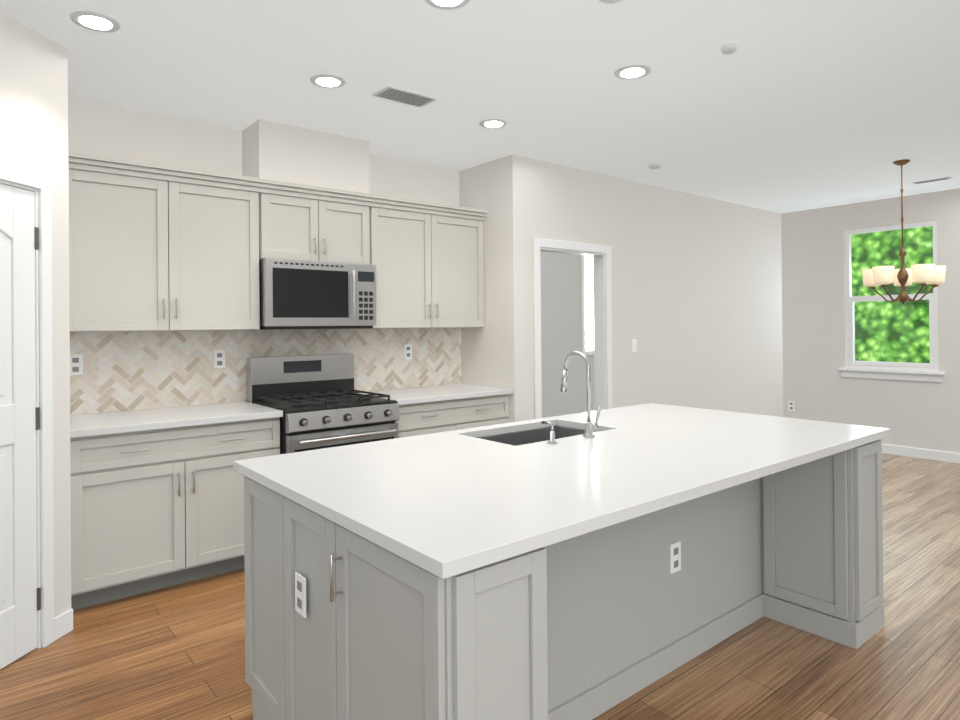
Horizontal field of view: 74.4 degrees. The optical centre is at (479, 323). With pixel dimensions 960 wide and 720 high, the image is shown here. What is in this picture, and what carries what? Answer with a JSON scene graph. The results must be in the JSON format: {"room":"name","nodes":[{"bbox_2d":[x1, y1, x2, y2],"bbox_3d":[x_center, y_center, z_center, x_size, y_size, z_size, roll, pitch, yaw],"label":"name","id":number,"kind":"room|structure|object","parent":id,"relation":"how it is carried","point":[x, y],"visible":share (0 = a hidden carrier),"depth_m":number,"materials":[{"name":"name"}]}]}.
{"room":"kitchen","nodes":[
{"label":"kitchen","id":0,"kind":"room"},
{"bbox_2d":[0,453,959,719],"bbox_3d":[2.361,1.458,3.878,10.640,0.100,8.840,0,0,-39],"label":"floor","id":1,"kind":"structure","parent":0,"point":[174,653],"depth_m":2.67,"materials":[{"name":"brown wood"}]},
{"bbox_2d":[70,412,282,609],"bbox_3d":[-1.794,1.001,3.672,1.072,0.885,0.615,0,0,-39],"label":"base cabinet","id":2,"kind":"object","parent":1,"relation":"on","point":[157,499],"depth_m":3.36,"materials":[{"name":"grey paint"}]},
{"bbox_2d":[70,401,281,439],"bbox_3d":[-1.789,0.541,3.662,1.074,0.035,0.648,0,0,-39],"label":"countertop","id":3,"kind":"structure","parent":2,"relation":"on","point":[147,420],"depth_m":3.53,"materials":[{"name":"white stone"}]},
{"bbox_2d":[247,354,399,453],"bbox_3d":[-1.031,0.832,4.198,0.758,1.215,0.751,0,0,-39],"label":"gas range","id":4,"kind":"object","parent":1,"relation":"on","point":[319,401],"visible":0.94,"depth_m":4.13,"materials":[{"name":"silver metal"}]},
{"bbox_2d":[395,396,508,437],"bbox_3d":[-0.367,0.993,4.833,1.052,0.885,0.615,0,0,-39],"label":"base cabinet","id":5,"kind":"object","parent":1,"relation":"on","point":[443,415],"depth_m":4.58,"materials":[{"name":"grey paint"}]},
{"bbox_2d":[358,384,511,403],"bbox_3d":[-0.362,0.533,4.823,1.054,0.035,0.648,0,0,-39],"label":"countertop","id":6,"kind":"structure","parent":5,"relation":"on","point":[427,395],"depth_m":4.71,"materials":[{"name":"white stone"}]},
{"bbox_2d":[234,439,884,719],"bbox_3d":[0.476,0.979,2.649,2.557,0.884,1.323,0,0,-39],"label":"kitchen island","id":7,"kind":"object","parent":1,"relation":"on","point":[573,630],"depth_m":2.22,"materials":[{"name":"grey paint"}]},
{"bbox_2d":[295,572,305,617],"bbox_3d":[-0.548,0.827,1.929,0.007,0.118,0.072,0,0,-39],"label":"electrical outlet plate","id":8,"kind":"object","parent":7,"relation":"attached to","point":[300,581],"depth_m":1.92,"materials":[{"name":"white plastic"}]},
{"bbox_2d":[234,403,890,582],"bbox_3d":[0.497,0.518,2.648,2.565,0.035,1.330,0,0,-39],"label":"island countertop","id":9,"kind":"structure","parent":7,"relation":"on","point":[459,502],"depth_m":2.13,"materials":[{"name":"white stone"}]},
{"bbox_2d":[480,426,584,445],"bbox_3d":[0.277,0.685,2.963,0.684,0.290,0.424,0,0,-39],"label":"undermount sink","id":10,"kind":"object","parent":9,"relation":"in","point":[526,437],"visible":0.06,"depth_m":3.21,"materials":[{"name":"silver metal"}]},
{"bbox_2d":[541,421,556,443],"bbox_3d":[0.290,0.456,2.661,0.040,0.091,0.081,0,0,-39],"label":"soap dispenser","id":11,"kind":"object","parent":9,"relation":"on","point":[552,437],"visible":1,"depth_m":2.64,"materials":[{"name":"silver metal"}]},
{"bbox_2d":[560,351,600,437],"bbox_3d":[0.457,0.312,2.861,0.109,0.376,0.194,0,0,-39],"label":"gooseneck faucet","id":12,"kind":"object","parent":9,"relation":"on","point":[590,426],"visible":1,"depth_m":2.79,"materials":[{"name":"silver metal"}]},
{"bbox_2d":[670,541,680,573],"bbox_3d":[0.808,0.968,2.613,0.072,0.118,0.007,0,0,-39],"label":"electrical outlet plate","id":13,"kind":"object","parent":7,"relation":"attached to","point":[675,549],"depth_m":2.61,"materials":[{"name":"white plastic"}]},
{"bbox_2d":[0,13,959,647],"bbox_3d":[2.117,0.037,2.714,8.875,2.740,7.320,0,0,-39],"label":"wall","id":14,"kind":"structure","parent":0,"point":[724,305],"depth_m":5.76,"materials":[{"name":"paint"}]},
{"bbox_2d":[0,184,40,668],"bbox_3d":[-2.025,0.425,2.466,0.541,2.018,0.499,0,0,-39],"label":"door","id":15,"kind":"structure","parent":14,"relation":"attached to","point":[20,599],"depth_m":2.71,"materials":[{"name":"white wood"}]},
{"bbox_2d":[70,328,460,415],"bbox_3d":[-1.290,0.293,4.497,2.906,0.498,0.008,0,0,-39],"label":"tiled wall","id":16,"kind":"structure","parent":14,"relation":"attached to","point":[132,370],"depth_m":4.13,"materials":[{"name":"tile"}]},
{"bbox_2d":[70,354,82,374],"bbox_3d":[-2.328,0.238,3.641,0.072,0.118,0.007,0,0,-39],"label":"electrical outlet plate","id":17,"kind":"object","parent":16,"relation":"attached to","point":[76,364],"depth_m":3.64,"materials":[{"name":"white plastic"}]},
{"bbox_2d":[68,155,263,331],"bbox_3d":[-1.908,-0.417,3.794,1.064,0.925,0.326,0,0,-39],"label":"upper cabinet","id":18,"kind":"object","parent":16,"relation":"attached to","point":[156,247],"depth_m":3.64,"materials":[{"name":"grey paint"}]},
{"bbox_2d":[214,350,224,367],"bbox_3d":[-1.707,0.235,4.146,0.072,0.118,0.007,0,0,-39],"label":"electrical outlet plate","id":19,"kind":"object","parent":16,"relation":"attached to","point":[219,355],"depth_m":4.14,"materials":[{"name":"white plastic"}]},
{"bbox_2d":[404,344,411,358],"bbox_3d":[-0.575,0.228,5.067,0.072,0.118,0.007,0,0,-39],"label":"electrical outlet plate","id":20,"kind":"object","parent":16,"relation":"attached to","point":[408,347],"depth_m":5.06,"materials":[{"name":"white plastic"}]},
{"bbox_2d":[362,195,486,328],"bbox_3d":[-0.473,-0.426,4.961,1.044,0.925,0.326,0,0,-39],"label":"upper cabinet","id":21,"kind":"object","parent":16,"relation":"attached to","point":[428,259],"depth_m":4.81,"materials":[{"name":"grey paint"}]},
{"bbox_2d":[264,183,371,264],"bbox_3d":[-1.189,-0.646,4.381,0.784,0.475,0.326,0,0,-39],"label":"upper cabinet","id":22,"kind":"object","parent":14,"relation":"attached to","point":[301,223],"depth_m":4.24,"materials":[{"name":"grey paint"}]},
{"bbox_2d":[259,258,375,329],"bbox_3d":[-1.145,-0.183,4.331,0.778,0.444,0.450,0,0,-39],"label":"over-the-range microwave","id":23,"kind":"object","parent":22,"relation":"attached to","point":[296,294],"visible":1,"depth_m":4.15,"materials":[{"name":"silver metal"}]},
{"bbox_2d":[0,165,959,648],"bbox_3d":[2.352,0.353,3.882,10.399,2.110,8.599,0,0,-39],"label":"trim","id":24,"kind":"structure","parent":14,"relation":"attached to","point":[50,629],"depth_m":2.86,"materials":[{"name":"white wood"}]},
{"bbox_2d":[632,339,636,351],"bbox_3d":[1.423,0.203,5.828,0.072,0.118,0.008,0,0,-39],"label":"light switch","id":25,"kind":"object","parent":14,"relation":"attached to","point":[634,341],"depth_m":5.82,"materials":[{"name":"white plastic"}]},
{"bbox_2d":[788,401,794,410],"bbox_3d":[3.728,0.989,7.574,0.007,0.118,0.072,0,0,-39],"label":"electrical outlet plate","id":26,"kind":"object","parent":14,"relation":"attached to","point":[790,403],"depth_m":7.57,"materials":[{"name":"white plastic"}]},
{"bbox_2d":[839,220,943,381],"bbox_3d":[4.394,-0.224,6.788,0.135,1.650,0.980,0,0,-39],"label":"window","id":27,"kind":"structure","parent":14,"relation":"in","point":[890,371],"depth_m":6.80,"materials":[{"name":"white wood"}]},
{"bbox_2d":[0,0,959,212],"bbox_3d":[2.336,-1.381,3.887,10.640,0.100,8.840,0,0,-39],"label":"ceiling","id":28,"kind":"structure","parent":0,"point":[786,106],"depth_m":3.42,"materials":[{"name":"paint"}]},
{"bbox_2d":[70,11,120,32],"bbox_3d":[-1.656,-1.296,2.726,0.189,0.007,0.189,-1,0,45],"label":"recessed light","id":29,"kind":"object","parent":28,"relation":"in","point":[94,21],"depth_m":2.71,"materials":[{"name":"white"}]},
{"bbox_2d":[310,74,345,87],"bbox_3d":[-0.819,-1.301,3.407,0.189,0.007,0.189,-1,0,45],"label":"recessed light","id":30,"kind":"object","parent":28,"relation":"in","point":[321,80],"depth_m":3.39,"materials":[{"name":"white"}]},
{"bbox_2d":[371,85,437,107],"bbox_3d":[-0.432,-1.303,3.645,0.340,0.009,0.180,0,0,-39],"label":"ceiling vent","id":31,"kind":"object","parent":28,"relation":"in","point":[400,95],"depth_m":3.63,"materials":[{"name":"white metal"}]},
{"bbox_2d":[425,0,469,9],"bbox_3d":[-0.132,-1.310,2.548,0.189,0.007,0.189,-1,0,45],"label":"recessed light","id":32,"kind":"object","parent":28,"relation":"in","point":[440,4],"depth_m":2.59,"materials":[{"name":"white"}]},
{"bbox_2d":[479,119,507,128],"bbox_3d":[0.089,-1.307,4.146,0.189,0.007,0.189,-1,0,45],"label":"recessed light","id":33,"kind":"object","parent":28,"relation":"in","point":[488,123],"depth_m":4.13,"materials":[{"name":"white"}]},
{"bbox_2d":[599,0,621,3],"bbox_3d":[0.524,-1.305,2.501,0.128,0.030,0.128,-1,0,42],"label":"smoke detector","id":34,"kind":"object","parent":28,"relation":"attached to","point":[603,1],"depth_m":2.53,"materials":[{"name":"white plastic"}]},
{"bbox_2d":[614,65,650,79],"bbox_3d":[0.800,-1.316,3.320,0.189,0.007,0.189,-1,0,45],"label":"recessed light","id":35,"kind":"object","parent":28,"relation":"in","point":[629,72],"depth_m":3.31,"materials":[{"name":"white"}]},
{"bbox_2d":[649,163,660,168],"bbox_3d":[1.452,-1.304,5.242,0.099,0.030,0.099,-1,0,42],"label":"smoke detector","id":36,"kind":"object","parent":28,"relation":"attached to","point":[653,165],"depth_m":5.21,"materials":[{"name":"white plastic"}]},
{"bbox_2d":[721,43,736,54],"bbox_3d":[1.188,-1.309,3.018,0.069,0.030,0.069,-1,0,42],"label":"smoke detector","id":37,"kind":"object","parent":28,"relation":"attached to","point":[728,48],"depth_m":3.00,"materials":[{"name":"white plastic"}]},
{"bbox_2d":[862,159,945,303],"bbox_3d":[3.468,-0.746,5.228,0.584,1.180,0.562,0,0,-39],"label":"chandelier","id":38,"kind":"object","parent":28,"relation":"hanging from","point":[903,277],"visible":1,"depth_m":5.15,"materials":[{"name":"beige glass"}]},
{"bbox_2d":[912,176,952,183],"bbox_3d":[4.229,-1.336,5.918,0.100,0.009,0.300,0,0,-39],"label":"ceiling vent","id":39,"kind":"object","parent":28,"relation":"in","point":[943,178],"depth_m":5.90,"materials":[{"name":"white metal"}]},
{"bbox_2d":[540,251,594,417],"bbox_3d":[1.326,0.064,8.672,6.180,2.740,0.120,0,0,-39],"label":"wall","id":40,"kind":"structure","parent":0,"point":[561,334],"depth_m":8.38,"materials":[{"name":"grey paint"}]},
{"bbox_2d":[581,255,593,354],"bbox_3d":[1.555,-0.268,8.768,0.420,1.400,0.024,0,0,-39],"label":"window","id":41,"kind":"structure","parent":40,"relation":"in","point":[587,309],"depth_m":8.69,"materials":[{"name":"white glass"}]},
{"label":"outside","id":42,"kind":"structure","parent":0,"visible":0},
{"bbox_2d":[851,226,932,362],"bbox_3d":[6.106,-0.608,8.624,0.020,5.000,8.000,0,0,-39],"label":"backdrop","id":43,"kind":"structure","parent":42,"point":[898,327],"depth_m":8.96,"materials":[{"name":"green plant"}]}
]}

